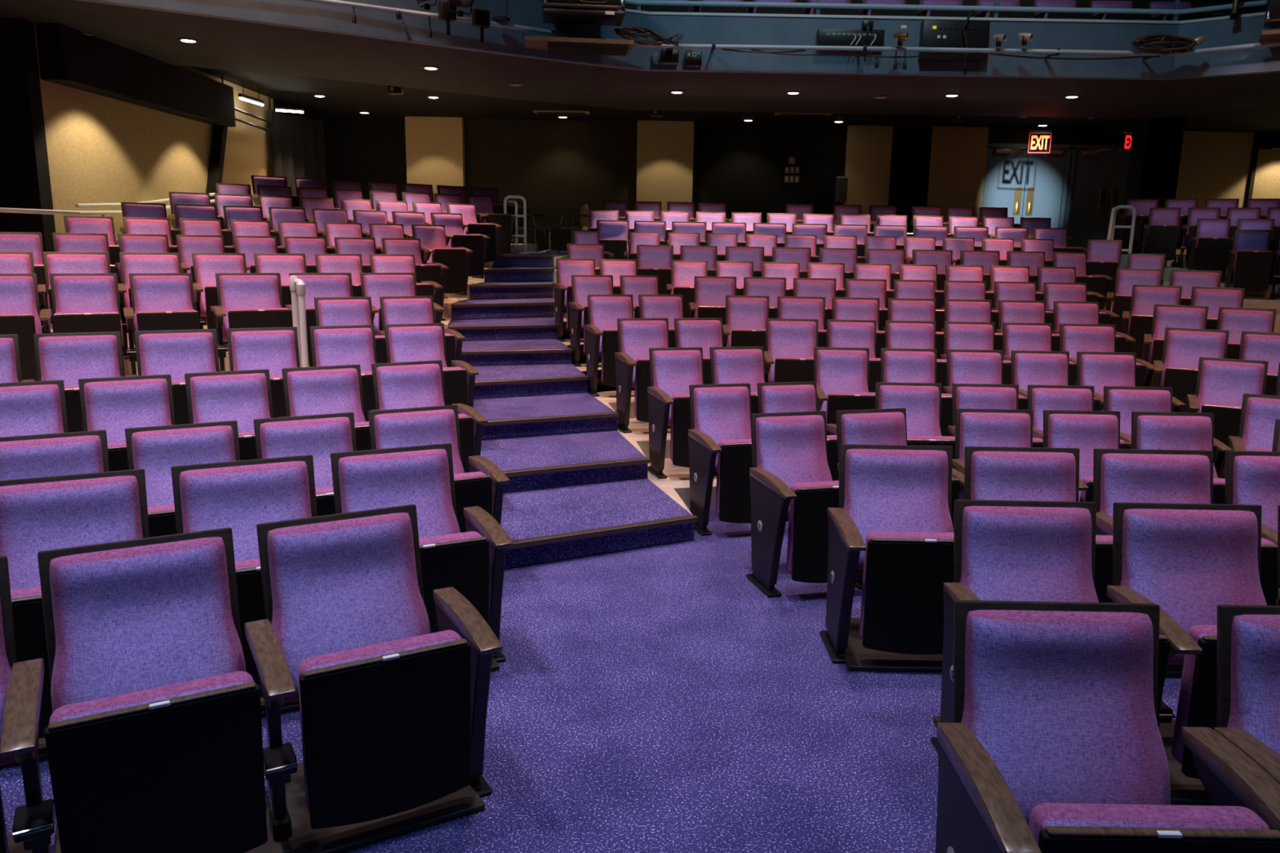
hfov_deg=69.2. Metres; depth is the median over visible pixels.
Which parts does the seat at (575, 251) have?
backrest frame, seat panel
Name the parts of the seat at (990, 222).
backrest frame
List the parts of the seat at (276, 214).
backrest frame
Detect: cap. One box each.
[617,8,1265,23]
[899,25,906,29]
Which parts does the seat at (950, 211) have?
backrest frame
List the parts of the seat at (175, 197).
armrest, seat panel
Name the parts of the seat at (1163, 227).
panel, seat panel, backrest frame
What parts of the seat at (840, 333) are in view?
backrest frame, seat panel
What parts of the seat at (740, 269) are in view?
backrest frame, seat panel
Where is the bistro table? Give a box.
[535,224,564,253]
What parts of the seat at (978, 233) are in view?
backrest frame, seat panel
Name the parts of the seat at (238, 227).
backrest frame, seat panel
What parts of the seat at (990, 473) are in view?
backrest frame, seat panel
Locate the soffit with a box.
[35,22,235,127]
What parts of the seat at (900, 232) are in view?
backrest frame, seat panel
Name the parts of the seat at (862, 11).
armrest, seat panel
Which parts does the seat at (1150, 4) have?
armrest, backrest frame, seat panel, armrest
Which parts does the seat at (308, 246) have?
backrest frame, seat panel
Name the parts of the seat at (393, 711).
armrest, backrest frame, floor plate, seat panel, number plate, panel, armrest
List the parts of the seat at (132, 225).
seat panel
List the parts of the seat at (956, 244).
seat panel, backrest frame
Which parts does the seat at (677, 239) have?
seat panel, backrest frame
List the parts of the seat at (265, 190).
backrest frame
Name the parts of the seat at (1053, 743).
panel, armrest, backrest frame, seat panel, number plate, armrest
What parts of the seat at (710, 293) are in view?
armrest, seat panel, backrest frame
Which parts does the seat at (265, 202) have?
backrest frame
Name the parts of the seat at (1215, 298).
seat panel, backrest frame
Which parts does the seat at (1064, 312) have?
armrest, backrest frame, seat panel, armrest, panel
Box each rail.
[221,73,272,133]
[619,0,1266,21]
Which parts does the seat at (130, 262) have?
armrest, seat panel, backrest frame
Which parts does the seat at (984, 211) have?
backrest frame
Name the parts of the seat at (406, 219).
armrest, backrest frame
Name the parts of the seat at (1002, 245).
backrest frame, seat panel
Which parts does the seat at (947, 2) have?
armrest, backrest frame, seat panel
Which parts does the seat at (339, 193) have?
backrest frame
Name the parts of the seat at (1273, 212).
backrest frame, seat panel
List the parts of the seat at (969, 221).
backrest frame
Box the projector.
[542,0,625,26]
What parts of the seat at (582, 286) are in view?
panel, armrest, seat panel, backrest frame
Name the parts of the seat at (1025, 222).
backrest frame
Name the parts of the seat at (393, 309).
armrest, backrest frame, seat panel, armrest, panel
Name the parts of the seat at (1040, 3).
armrest, backrest frame, seat panel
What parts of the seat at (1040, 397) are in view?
armrest, backrest frame, seat panel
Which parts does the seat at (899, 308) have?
backrest frame, seat panel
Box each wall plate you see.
[784,175,788,182]
[785,166,789,173]
[788,157,795,164]
[789,176,793,182]
[790,166,794,173]
[795,167,799,173]
[795,176,799,182]
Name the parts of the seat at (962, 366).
armrest, backrest frame, seat panel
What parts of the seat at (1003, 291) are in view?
backrest frame, seat panel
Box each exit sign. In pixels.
[1027,116,1052,153]
[1121,129,1133,151]
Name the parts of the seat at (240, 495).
backrest frame, seat panel, floor plate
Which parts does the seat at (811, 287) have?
backrest frame, seat panel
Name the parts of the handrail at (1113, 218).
post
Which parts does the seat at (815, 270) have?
seat panel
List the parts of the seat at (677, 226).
seat panel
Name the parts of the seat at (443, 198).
backrest frame, seat panel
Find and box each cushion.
[0,234,43,264]
[0,275,42,333]
[0,312,33,315]
[0,475,142,590]
[0,600,16,765]
[0,786,8,852]
[10,586,41,598]
[38,334,120,386]
[46,253,107,320]
[48,671,253,724]
[49,537,245,712]
[53,275,123,345]
[54,311,117,314]
[55,235,106,252]
[64,385,79,388]
[66,217,114,244]
[84,378,172,443]
[107,441,126,447]
[120,235,167,252]
[122,254,179,307]
[124,204,165,217]
[125,218,171,245]
[131,425,235,506]
[133,275,192,331]
[137,309,195,312]
[138,332,216,380]
[147,504,174,512]
[171,193,208,213]
[171,380,185,383]
[176,205,216,227]
[179,236,223,273]
[179,461,311,561]
[182,220,221,235]
[190,373,271,432]
[195,254,244,316]
[204,284,216,328]
[217,184,250,195]
[217,195,252,215]
[219,275,281,342]
[225,207,262,229]
[228,307,288,328]
[231,329,297,376]
[232,222,269,235]
[235,558,260,569]
[238,431,254,435]
[253,177,286,204]
[257,255,305,284]
[259,186,291,196]
[260,417,353,488]
[261,197,292,217]
[266,512,431,702]
[270,375,282,378]
[271,208,305,230]
[280,222,316,245]
[287,238,326,264]
[287,368,365,422]
[294,275,351,308]
[296,178,324,191]
[297,630,462,812]
[299,188,327,198]
[302,199,333,217]
[313,328,375,371]
[314,210,347,231]
[315,487,333,493]
[317,299,371,326]
[318,255,361,284]
[327,223,361,245]
[333,181,361,190]
[335,190,362,208]
[337,239,375,264]
[337,448,460,537]
[342,200,370,219]
[354,421,368,426]
[355,211,386,232]
[360,371,372,373]
[364,275,415,335]
[371,191,396,208]
[371,225,403,246]
[373,256,414,272]
[373,408,464,474]
[376,364,444,409]
[377,306,380,330]
[382,297,433,324]
[384,240,422,264]
[388,325,447,367]
[404,193,430,210]
[413,226,446,262]
[418,531,482,545]
[431,248,462,262]
[433,213,463,248]
[435,195,461,211]
[442,366,462,369]
[448,204,477,234]
[450,234,479,248]
[453,471,485,479]
[457,413,467,417]
[465,222,493,234]
[468,196,493,223]
[471,188,499,204]
[484,213,507,222]
[558,260,594,311]
[566,284,571,329]
[568,244,603,267]
[573,276,612,332]
[574,231,598,244]
[583,304,587,352]
[590,211,617,227]
[590,296,631,357]
[599,239,623,239]
[601,261,635,285]
[601,328,617,382]
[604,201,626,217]
[620,320,667,387]
[626,212,653,227]
[630,233,658,253]
[634,357,649,417]
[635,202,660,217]
[635,222,664,240]
[636,246,671,272]
[639,267,671,270]
[641,296,682,328]
[653,350,702,426]
[662,212,688,228]
[668,203,693,217]
[669,234,698,253]
[670,393,689,461]
[671,262,706,294]
[673,222,704,240]
[675,285,693,287]
[677,320,722,356]
[681,247,715,269]
[693,386,751,472]
[694,278,734,317]
[697,213,724,229]
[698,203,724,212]
[699,305,725,306]
[701,0,742,1]
[708,234,736,253]
[713,223,744,241]
[713,349,764,391]
[715,439,751,515]
[717,262,751,287]
[727,248,762,270]
[730,328,765,346]
[733,213,759,230]
[745,279,784,306]
[747,235,776,254]
[755,224,784,242]
[755,414,832,518]
[761,384,816,413]
[763,263,798,288]
[768,214,795,231]
[773,248,808,271]
[773,356,813,382]
[779,298,823,329]
[786,235,815,255]
[786,480,839,574]
[793,225,826,243]
[808,0,849,14]
[808,264,843,288]
[816,349,868,411]
[821,249,856,271]
[825,236,855,248]
[826,391,875,423]
[826,435,836,439]
[829,321,875,358]
[834,299,878,330]
[835,205,860,224]
[835,225,866,244]
[840,412,906,444]
[842,215,869,231]
[843,448,953,569]
[855,265,889,289]
[859,531,954,638]
[864,0,905,15]
[866,237,895,248]
[867,250,903,271]
[875,226,906,244]
[878,216,906,225]
[879,385,941,435]
[883,351,934,382]
[888,323,933,349]
[890,300,933,321]
[895,281,933,298]
[901,266,936,290]
[905,238,934,257]
[906,435,955,439]
[911,207,940,232]
[914,217,942,226]
[914,251,951,272]
[915,226,946,244]
[921,0,962,16]
[941,393,951,395]
[946,282,984,299]
[946,301,990,322]
[946,324,993,350]
[947,208,972,222]
[947,266,982,280]
[949,351,1001,386]
[950,217,977,233]
[955,227,986,245]
[955,386,1016,409]
[960,506,1098,602]
[960,609,1170,826]
[962,252,998,273]
[970,451,1075,501]
[978,0,1019,17]
[981,208,1006,222]
[983,239,1013,258]
[992,267,1028,289]
[996,228,1026,246]
[1000,302,1044,329]
[1005,324,1050,355]
[1008,253,1044,274]
[1014,353,1067,391]
[1022,218,1049,235]
[1022,240,1053,259]
[1028,803,1270,844]
[1031,387,1092,431]
[1032,437,1043,440]
[1035,0,1075,18]
[1035,229,1066,247]
[1040,268,1075,290]
[1045,284,1085,308]
[1054,253,1085,275]
[1056,303,1097,330]
[1059,247,1079,248]
[1062,325,1114,385]
[1079,475,1093,502]
[1080,354,1135,410]
[1087,240,1120,268]
[1091,0,1132,19]
[1095,535,1112,542]
[1099,453,1210,516]
[1107,389,1170,435]
[1111,270,1159,311]
[1120,508,1266,665]
[1123,200,1156,235]
[1127,286,1179,335]
[1128,254,1163,269]
[1133,314,1153,315]
[1136,415,1217,478]
[1146,208,1178,245]
[1147,306,1204,363]
[1150,1,1191,20]
[1159,329,1225,386]
[1165,200,1195,214]
[1166,365,1198,369]
[1171,271,1218,297]
[1171,624,1217,764]
[1184,208,1218,246]
[1192,288,1241,317]
[1193,219,1228,259]
[1196,360,1264,413]
[1202,402,1241,407]
[1205,200,1237,215]
[1213,478,1225,483]
[1219,309,1273,342]
[1226,614,1279,755]
[1227,208,1259,226]
[1231,231,1269,273]
[1232,250,1271,286]
[1232,455,1279,531]
[1238,220,1272,230]
[1241,333,1279,373]
[1241,397,1279,451]
[1249,448,1271,451]
[1261,537,1275,544]
[1268,208,1279,226]
[1277,262,1279,275]
[1277,431,1279,451]
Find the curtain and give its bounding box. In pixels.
[271,110,326,195]
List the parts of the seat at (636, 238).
armrest, seat panel, backrest frame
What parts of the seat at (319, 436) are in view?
backrest frame, seat panel, number plate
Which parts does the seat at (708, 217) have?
seat panel, backrest frame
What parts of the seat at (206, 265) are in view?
armrest, seat panel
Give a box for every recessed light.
[81,31,93,35]
[177,37,199,42]
[312,94,326,97]
[358,111,370,113]
[422,65,439,70]
[426,95,439,98]
[508,82,524,86]
[557,115,568,118]
[669,90,684,93]
[742,119,754,121]
[786,90,800,94]
[832,120,844,122]
[873,95,888,98]
[944,93,959,97]
[1036,124,1048,126]
[1063,94,1079,97]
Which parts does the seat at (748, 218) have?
backrest frame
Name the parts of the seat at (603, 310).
panel, armrest, backrest frame, seat panel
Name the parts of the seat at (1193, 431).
backrest frame, seat panel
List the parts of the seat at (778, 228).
backrest frame, seat panel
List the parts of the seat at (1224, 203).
backrest frame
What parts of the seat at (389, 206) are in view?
backrest frame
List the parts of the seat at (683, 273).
armrest, seat panel, backrest frame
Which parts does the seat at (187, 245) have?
armrest, seat panel, backrest frame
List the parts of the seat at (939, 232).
backrest frame, seat panel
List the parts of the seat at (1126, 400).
armrest, backrest frame, seat panel, panel, armrest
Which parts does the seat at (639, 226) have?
seat panel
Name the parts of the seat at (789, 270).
backrest frame, seat panel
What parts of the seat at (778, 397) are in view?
backrest frame, armrest, seat panel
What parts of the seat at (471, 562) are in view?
backrest frame, number plate, seat panel, panel, armrest, floor plate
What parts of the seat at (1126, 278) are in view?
panel, armrest, seat panel, backrest frame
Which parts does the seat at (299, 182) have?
backrest frame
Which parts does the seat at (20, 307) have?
seat panel, backrest frame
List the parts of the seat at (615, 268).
seat panel, backrest frame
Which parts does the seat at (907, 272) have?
backrest frame, seat panel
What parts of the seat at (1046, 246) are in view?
backrest frame, seat panel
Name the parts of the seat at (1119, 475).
armrest, backrest frame, floor plate, seat panel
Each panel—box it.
[404,115,465,199]
[464,118,637,250]
[635,120,694,211]
[692,122,846,222]
[835,176,848,202]
[843,124,893,214]
[926,126,988,223]
[1175,131,1254,253]
[1244,143,1279,207]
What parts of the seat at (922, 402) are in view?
backrest frame, seat panel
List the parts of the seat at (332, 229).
backrest frame, seat panel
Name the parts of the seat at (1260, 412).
armrest, backrest frame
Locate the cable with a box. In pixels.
[721,48,1149,59]
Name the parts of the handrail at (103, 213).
rail, rail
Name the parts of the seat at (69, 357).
armrest, seat panel, backrest frame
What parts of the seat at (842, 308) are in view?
backrest frame, seat panel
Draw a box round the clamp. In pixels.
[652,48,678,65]
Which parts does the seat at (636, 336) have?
panel, armrest, backrest frame, seat panel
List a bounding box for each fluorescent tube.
[238,80,264,106]
[275,92,303,113]
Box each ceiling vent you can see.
[532,110,589,114]
[773,112,832,115]
[1018,116,1094,119]
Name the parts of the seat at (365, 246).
backrest frame, seat panel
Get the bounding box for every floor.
[0,506,1277,852]
[50,297,469,328]
[50,317,451,347]
[115,240,537,253]
[123,346,309,376]
[444,280,484,297]
[467,267,488,281]
[484,264,492,268]
[553,254,1279,283]
[553,268,1279,297]
[553,290,1279,315]
[553,298,1279,333]
[553,315,583,339]
[562,335,586,358]
[575,358,616,391]
[594,385,636,430]
[617,417,671,478]
[647,457,716,539]
[1120,253,1275,269]
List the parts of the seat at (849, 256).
backrest frame, seat panel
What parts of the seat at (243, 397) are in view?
backrest frame, seat panel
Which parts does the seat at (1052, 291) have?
armrest, backrest frame, seat panel, armrest, panel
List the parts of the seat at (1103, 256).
seat panel, backrest frame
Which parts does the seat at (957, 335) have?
armrest, backrest frame, seat panel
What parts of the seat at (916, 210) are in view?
backrest frame, seat panel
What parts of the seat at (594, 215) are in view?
armrest, seat panel, backrest frame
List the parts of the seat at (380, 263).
backrest frame, seat panel, armrest, panel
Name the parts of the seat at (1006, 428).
armrest, backrest frame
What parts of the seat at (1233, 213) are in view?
seat panel, backrest frame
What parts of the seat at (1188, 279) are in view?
seat panel, backrest frame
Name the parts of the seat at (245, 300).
armrest, backrest frame, seat panel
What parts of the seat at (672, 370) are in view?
panel, armrest, backrest frame, seat panel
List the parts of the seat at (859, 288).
backrest frame, seat panel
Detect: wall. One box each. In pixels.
[0,17,55,252]
[33,22,274,239]
[273,98,319,119]
[318,115,1279,204]
[618,0,1266,17]
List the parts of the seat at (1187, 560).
armrest, floor plate, backrest frame, seat panel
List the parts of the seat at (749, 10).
armrest, seat panel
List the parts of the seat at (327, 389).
backrest frame, seat panel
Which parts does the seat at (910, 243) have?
armrest, backrest frame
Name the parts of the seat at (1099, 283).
backrest frame, seat panel, armrest, panel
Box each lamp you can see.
[239,97,263,106]
[275,109,303,113]
[492,0,510,22]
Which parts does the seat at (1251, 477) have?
backrest frame, armrest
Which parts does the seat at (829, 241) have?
backrest frame, seat panel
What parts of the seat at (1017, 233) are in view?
backrest frame, seat panel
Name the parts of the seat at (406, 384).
backrest frame, seat panel, armrest, panel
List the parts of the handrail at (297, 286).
post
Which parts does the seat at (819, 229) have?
backrest frame, seat panel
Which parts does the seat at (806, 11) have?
armrest, seat panel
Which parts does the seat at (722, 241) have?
seat panel, backrest frame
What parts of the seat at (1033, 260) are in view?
backrest frame, seat panel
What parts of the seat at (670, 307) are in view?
backrest frame, seat panel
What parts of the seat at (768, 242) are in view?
backrest frame, seat panel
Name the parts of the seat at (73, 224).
backrest frame, seat panel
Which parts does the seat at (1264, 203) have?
backrest frame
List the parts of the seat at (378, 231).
backrest frame, seat panel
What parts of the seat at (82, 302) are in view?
armrest, backrest frame, seat panel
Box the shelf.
[524,35,634,56]
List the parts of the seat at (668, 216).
seat panel, backrest frame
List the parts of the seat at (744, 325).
armrest, backrest frame, seat panel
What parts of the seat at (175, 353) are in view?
backrest frame, seat panel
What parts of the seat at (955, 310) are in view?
backrest frame, seat panel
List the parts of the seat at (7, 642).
seat panel, backrest frame, floor plate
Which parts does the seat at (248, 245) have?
seat panel, backrest frame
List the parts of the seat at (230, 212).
backrest frame, seat panel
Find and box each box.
[386,85,403,94]
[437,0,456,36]
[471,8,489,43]
[651,110,662,116]
[684,49,702,67]
[816,20,884,46]
[951,115,965,121]
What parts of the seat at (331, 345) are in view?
backrest frame, seat panel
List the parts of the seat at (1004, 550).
floor plate, panel, armrest, backrest frame, seat panel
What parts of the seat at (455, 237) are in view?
backrest frame, armrest, seat panel, panel, armrest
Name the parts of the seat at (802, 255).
backrest frame, seat panel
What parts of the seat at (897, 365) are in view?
backrest frame, seat panel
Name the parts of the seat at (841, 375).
armrest, backrest frame, seat panel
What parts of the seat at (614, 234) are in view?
seat panel, backrest frame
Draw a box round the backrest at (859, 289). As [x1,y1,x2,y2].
[847,280,885,308]
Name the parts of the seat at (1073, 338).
armrest, backrest frame, seat panel, armrest, panel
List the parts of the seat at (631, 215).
seat panel, backrest frame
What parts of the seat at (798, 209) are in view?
backrest frame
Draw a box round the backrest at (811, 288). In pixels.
[795,280,834,306]
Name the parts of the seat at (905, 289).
backrest frame, seat panel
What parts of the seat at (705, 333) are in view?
backrest frame, seat panel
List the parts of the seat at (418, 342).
backrest frame, seat panel, panel, armrest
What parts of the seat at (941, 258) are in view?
backrest frame, seat panel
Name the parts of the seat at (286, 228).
backrest frame, seat panel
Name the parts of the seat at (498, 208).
backrest frame, seat panel, panel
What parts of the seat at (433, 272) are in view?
backrest frame, seat panel, armrest, panel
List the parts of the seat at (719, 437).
panel, armrest, backrest frame, seat panel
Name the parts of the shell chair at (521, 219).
backrest, armrest, seat, leg, armrest, leg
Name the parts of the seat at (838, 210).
backrest frame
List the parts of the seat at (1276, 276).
armrest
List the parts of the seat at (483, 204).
backrest frame, armrest, seat panel, panel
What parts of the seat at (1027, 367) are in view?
armrest, backrest frame, seat panel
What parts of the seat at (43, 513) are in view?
floor plate, seat panel, backrest frame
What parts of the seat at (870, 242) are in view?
backrest frame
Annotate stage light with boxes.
[416,0,436,10]
[448,0,475,17]
[893,32,908,46]
[992,34,1007,47]
[1017,32,1033,45]
[1229,0,1239,19]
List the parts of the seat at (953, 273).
backrest frame, seat panel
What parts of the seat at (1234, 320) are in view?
seat panel, backrest frame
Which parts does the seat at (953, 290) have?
backrest frame, seat panel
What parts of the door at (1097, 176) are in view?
push plate, push plate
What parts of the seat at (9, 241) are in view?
backrest frame, seat panel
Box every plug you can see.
[351,5,356,24]
[427,15,432,38]
[875,51,878,68]
[893,50,897,69]
[902,50,906,69]
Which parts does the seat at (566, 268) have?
panel, armrest, seat panel, backrest frame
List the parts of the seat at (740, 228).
seat panel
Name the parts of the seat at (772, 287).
backrest frame, seat panel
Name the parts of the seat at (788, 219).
backrest frame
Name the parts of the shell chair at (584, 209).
leg, armrest, seat, armrest, backrest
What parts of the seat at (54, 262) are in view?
armrest, seat panel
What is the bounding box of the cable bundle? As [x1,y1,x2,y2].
[613,26,684,45]
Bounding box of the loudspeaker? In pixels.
[1258,0,1279,42]
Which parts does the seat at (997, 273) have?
backrest frame, seat panel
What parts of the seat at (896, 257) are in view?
backrest frame, seat panel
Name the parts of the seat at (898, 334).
backrest frame, seat panel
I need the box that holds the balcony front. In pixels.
[75,0,1279,79]
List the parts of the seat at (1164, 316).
panel, armrest, seat panel, backrest frame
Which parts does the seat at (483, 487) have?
backrest frame, seat panel, panel, armrest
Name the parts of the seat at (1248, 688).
armrest, backrest frame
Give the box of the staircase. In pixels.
[448,250,697,568]
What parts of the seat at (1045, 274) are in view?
backrest frame, seat panel, armrest, panel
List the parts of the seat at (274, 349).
backrest frame, seat panel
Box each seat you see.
[0,231,48,323]
[0,251,35,273]
[0,273,42,381]
[0,333,22,382]
[0,379,68,437]
[0,430,109,480]
[0,468,149,767]
[0,527,284,852]
[0,555,49,852]
[20,331,124,432]
[37,251,111,333]
[39,273,124,375]
[52,232,116,273]
[63,215,121,284]
[78,373,175,471]
[115,233,169,320]
[118,252,182,358]
[120,201,179,245]
[122,217,177,253]
[123,273,200,374]
[124,328,219,424]
[124,420,240,537]
[168,191,223,229]
[170,454,317,717]
[173,204,231,245]
[175,234,225,310]
[178,218,235,253]
[184,368,273,460]
[191,253,246,343]
[209,272,293,371]
[213,193,267,229]
[215,182,260,206]
[221,326,300,417]
[222,205,279,246]
[230,219,285,253]
[233,235,278,272]
[244,504,502,852]
[250,174,299,206]
[253,253,306,307]
[253,412,356,515]
[256,185,301,208]
[258,195,308,230]
[268,207,323,245]
[277,221,334,253]
[281,364,371,450]
[284,236,328,272]
[284,272,353,366]
[293,177,335,208]
[297,186,341,209]
[299,196,351,222]
[307,324,377,422]
[311,208,365,237]
[314,296,387,363]
[315,253,363,297]
[324,222,381,253]
[330,443,513,671]
[331,179,369,199]
[333,188,376,210]
[333,237,376,272]
[340,198,388,223]
[352,209,406,238]
[360,272,444,335]
[368,181,402,200]
[368,190,413,212]
[368,222,423,264]
[368,404,510,533]
[369,253,442,304]
[370,360,488,472]
[375,200,408,223]
[377,295,466,367]
[381,237,448,319]
[384,323,479,408]
[391,211,426,238]
[401,191,447,213]
[402,182,435,202]
[411,224,473,295]
[412,201,442,224]
[430,212,489,278]
[433,193,479,222]
[436,185,466,204]
[446,203,502,264]
[466,195,516,253]
[469,186,522,241]
[553,258,595,342]
[564,243,604,318]
[568,275,613,366]
[573,230,613,259]
[582,209,618,231]
[584,294,633,396]
[596,220,629,259]
[599,258,637,294]
[602,200,628,220]
[614,318,669,432]
[619,275,658,318]
[623,231,660,259]
[625,210,654,259]
[628,220,666,244]
[633,200,661,221]
[636,244,673,294]
[638,294,684,347]
[640,0,689,12]
[647,346,703,478]
[660,211,689,244]
[666,201,695,222]
[666,221,706,245]
[666,260,707,317]
[667,232,700,260]
[674,317,723,384]
[680,245,717,276]
[688,275,736,324]
[688,382,752,535]
[693,0,745,13]
[693,202,731,222]
[695,211,725,241]
[706,233,737,261]
[709,346,764,413]
[711,222,746,246]
[715,261,753,295]
[722,295,768,351]
[724,246,764,277]
[731,212,761,233]
[743,276,786,318]
[746,0,799,13]
[746,233,777,262]
[746,410,863,597]
[752,222,786,247]
[757,381,838,480]
[761,262,799,296]
[764,318,818,382]
[766,213,796,234]
[772,247,811,278]
[777,296,826,346]
[784,234,818,262]
[785,204,813,223]
[791,223,827,255]
[793,277,836,329]
[800,0,857,15]
[803,213,834,235]
[807,262,844,297]
[813,346,875,435]
[818,248,857,288]
[819,444,954,672]
[823,235,865,263]
[826,319,880,392]
[831,297,884,358]
[833,204,873,229]
[833,224,867,256]
[835,408,964,589]
[840,213,873,235]
[844,278,887,330]
[853,263,893,308]
[857,0,915,16]
[862,235,906,264]
[866,248,905,289]
[869,204,897,232]
[873,225,906,248]
[875,382,955,458]
[876,214,913,236]
[880,347,951,436]
[884,297,943,359]
[884,320,946,393]
[893,279,944,332]
[899,264,943,309]
[903,236,935,264]
[909,205,948,233]
[911,249,952,290]
[912,215,953,237]
[913,225,947,249]
[915,0,974,17]
[930,499,1170,751]
[935,600,1279,852]
[940,321,1010,384]
[941,280,998,333]
[941,298,1002,350]
[942,237,974,265]
[942,264,994,307]
[942,349,1027,409]
[946,206,983,226]
[947,383,1043,447]
[948,216,990,238]
[951,408,1033,499]
[953,226,988,250]
[960,250,999,291]
[964,446,1112,602]
[974,0,1034,17]
[979,207,1020,227]
[982,237,1013,266]
[983,217,1013,238]
[988,265,1043,300]
[991,281,1053,330]
[995,226,1028,251]
[995,300,1059,351]
[1002,322,1076,385]
[1006,251,1044,290]
[1010,350,1100,410]
[1020,217,1071,247]
[1021,238,1053,266]
[1027,384,1131,448]
[1032,0,1093,19]
[1033,227,1087,252]
[1035,266,1105,305]
[1043,282,1119,324]
[1043,409,1119,502]
[1052,301,1136,352]
[1053,252,1113,309]
[1059,323,1153,386]
[1076,351,1186,412]
[1086,240,1122,302]
[1088,0,1151,20]
[1093,448,1277,676]
[1103,386,1232,476]
[1106,268,1163,334]
[1106,502,1266,805]
[1118,199,1159,248]
[1121,284,1182,359]
[1126,253,1165,285]
[1131,411,1225,504]
[1141,207,1181,261]
[1142,304,1208,386]
[1146,0,1222,21]
[1151,327,1229,412]
[1164,198,1198,248]
[1168,269,1222,305]
[1177,207,1221,267]
[1185,356,1268,478]
[1187,218,1231,275]
[1190,286,1244,329]
[1204,198,1239,218]
[1213,604,1279,785]
[1216,306,1276,359]
[1224,229,1274,292]
[1225,450,1279,605]
[1226,207,1261,249]
[1227,393,1279,451]
[1230,218,1276,282]
[1238,331,1279,395]
[1246,198,1279,218]
[1266,207,1279,262]
[1267,236,1279,299]
[1271,419,1279,451]
[1275,362,1279,395]
[1277,505,1279,605]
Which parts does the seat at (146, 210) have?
armrest, backrest frame, seat panel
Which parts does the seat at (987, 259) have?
backrest frame, seat panel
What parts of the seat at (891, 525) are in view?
panel, armrest, floor plate, backrest frame, seat panel, number plate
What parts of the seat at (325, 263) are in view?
backrest frame, seat panel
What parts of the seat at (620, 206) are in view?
backrest frame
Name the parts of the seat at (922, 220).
backrest frame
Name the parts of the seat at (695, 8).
armrest, seat panel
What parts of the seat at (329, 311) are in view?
backrest frame, seat panel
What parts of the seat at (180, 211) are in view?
backrest frame, seat panel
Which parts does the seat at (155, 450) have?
seat panel, backrest frame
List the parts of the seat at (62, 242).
seat panel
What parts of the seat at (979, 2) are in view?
armrest, backrest frame, seat panel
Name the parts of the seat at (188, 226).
backrest frame, seat panel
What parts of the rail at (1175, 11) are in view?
post, post, rail, post, post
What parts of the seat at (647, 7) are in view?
seat panel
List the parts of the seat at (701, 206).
backrest frame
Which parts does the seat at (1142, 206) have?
panel, seat panel, backrest frame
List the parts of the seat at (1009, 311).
armrest, backrest frame, seat panel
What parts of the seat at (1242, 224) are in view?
backrest frame, seat panel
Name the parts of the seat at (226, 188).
backrest frame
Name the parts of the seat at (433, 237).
armrest, backrest frame, seat panel, armrest, panel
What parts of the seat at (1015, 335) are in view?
armrest, backrest frame, seat panel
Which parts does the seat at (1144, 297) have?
panel, armrest, seat panel, backrest frame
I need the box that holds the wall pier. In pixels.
[1120,115,1186,253]
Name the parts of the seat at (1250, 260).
panel, armrest, backrest frame, seat panel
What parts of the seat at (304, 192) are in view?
backrest frame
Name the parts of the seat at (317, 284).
armrest, seat panel, backrest frame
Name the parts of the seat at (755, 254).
backrest frame, seat panel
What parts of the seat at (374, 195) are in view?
backrest frame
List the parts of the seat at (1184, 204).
backrest frame, seat panel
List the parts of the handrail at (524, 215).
post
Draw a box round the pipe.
[299,0,1279,60]
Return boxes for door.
[982,142,1071,228]
[1062,144,1130,248]
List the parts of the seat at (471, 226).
backrest frame, seat panel, panel, armrest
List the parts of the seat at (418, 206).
backrest frame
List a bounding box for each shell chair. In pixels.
[512,203,550,253]
[558,204,589,253]
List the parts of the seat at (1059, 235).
backrest frame, seat panel, armrest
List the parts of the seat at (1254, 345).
backrest frame, seat panel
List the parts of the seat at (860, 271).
backrest frame, seat panel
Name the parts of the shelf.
support frame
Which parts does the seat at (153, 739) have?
armrest, backrest frame, seat panel, number plate, floor plate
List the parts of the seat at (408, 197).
backrest frame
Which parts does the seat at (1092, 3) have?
armrest, backrest frame, seat panel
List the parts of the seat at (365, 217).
armrest, backrest frame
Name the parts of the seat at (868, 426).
backrest frame, seat panel, armrest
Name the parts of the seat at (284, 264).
backrest frame, seat panel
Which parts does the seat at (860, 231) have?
backrest frame, seat panel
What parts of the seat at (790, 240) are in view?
seat panel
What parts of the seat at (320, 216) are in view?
backrest frame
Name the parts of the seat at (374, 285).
armrest, backrest frame, seat panel, panel, armrest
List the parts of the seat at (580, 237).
backrest frame, seat panel, armrest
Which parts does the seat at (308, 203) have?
armrest, backrest frame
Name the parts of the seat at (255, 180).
armrest, backrest frame, seat panel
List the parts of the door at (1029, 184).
push plate, push plate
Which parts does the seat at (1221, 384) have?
panel, armrest, seat panel, backrest frame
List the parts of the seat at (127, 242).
armrest, backrest frame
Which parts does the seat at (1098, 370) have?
armrest, backrest frame, panel, armrest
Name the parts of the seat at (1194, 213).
armrest, seat panel, backrest frame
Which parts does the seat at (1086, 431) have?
backrest frame, armrest, seat panel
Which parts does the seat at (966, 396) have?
armrest, backrest frame, seat panel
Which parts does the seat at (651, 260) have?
seat panel, backrest frame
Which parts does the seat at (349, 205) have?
backrest frame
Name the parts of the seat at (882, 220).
backrest frame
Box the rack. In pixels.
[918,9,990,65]
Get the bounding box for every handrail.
[0,192,215,216]
[288,275,308,367]
[502,195,528,253]
[1106,204,1136,266]
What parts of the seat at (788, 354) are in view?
armrest, backrest frame, seat panel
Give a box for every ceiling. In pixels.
[0,0,1279,119]
[188,66,1279,133]

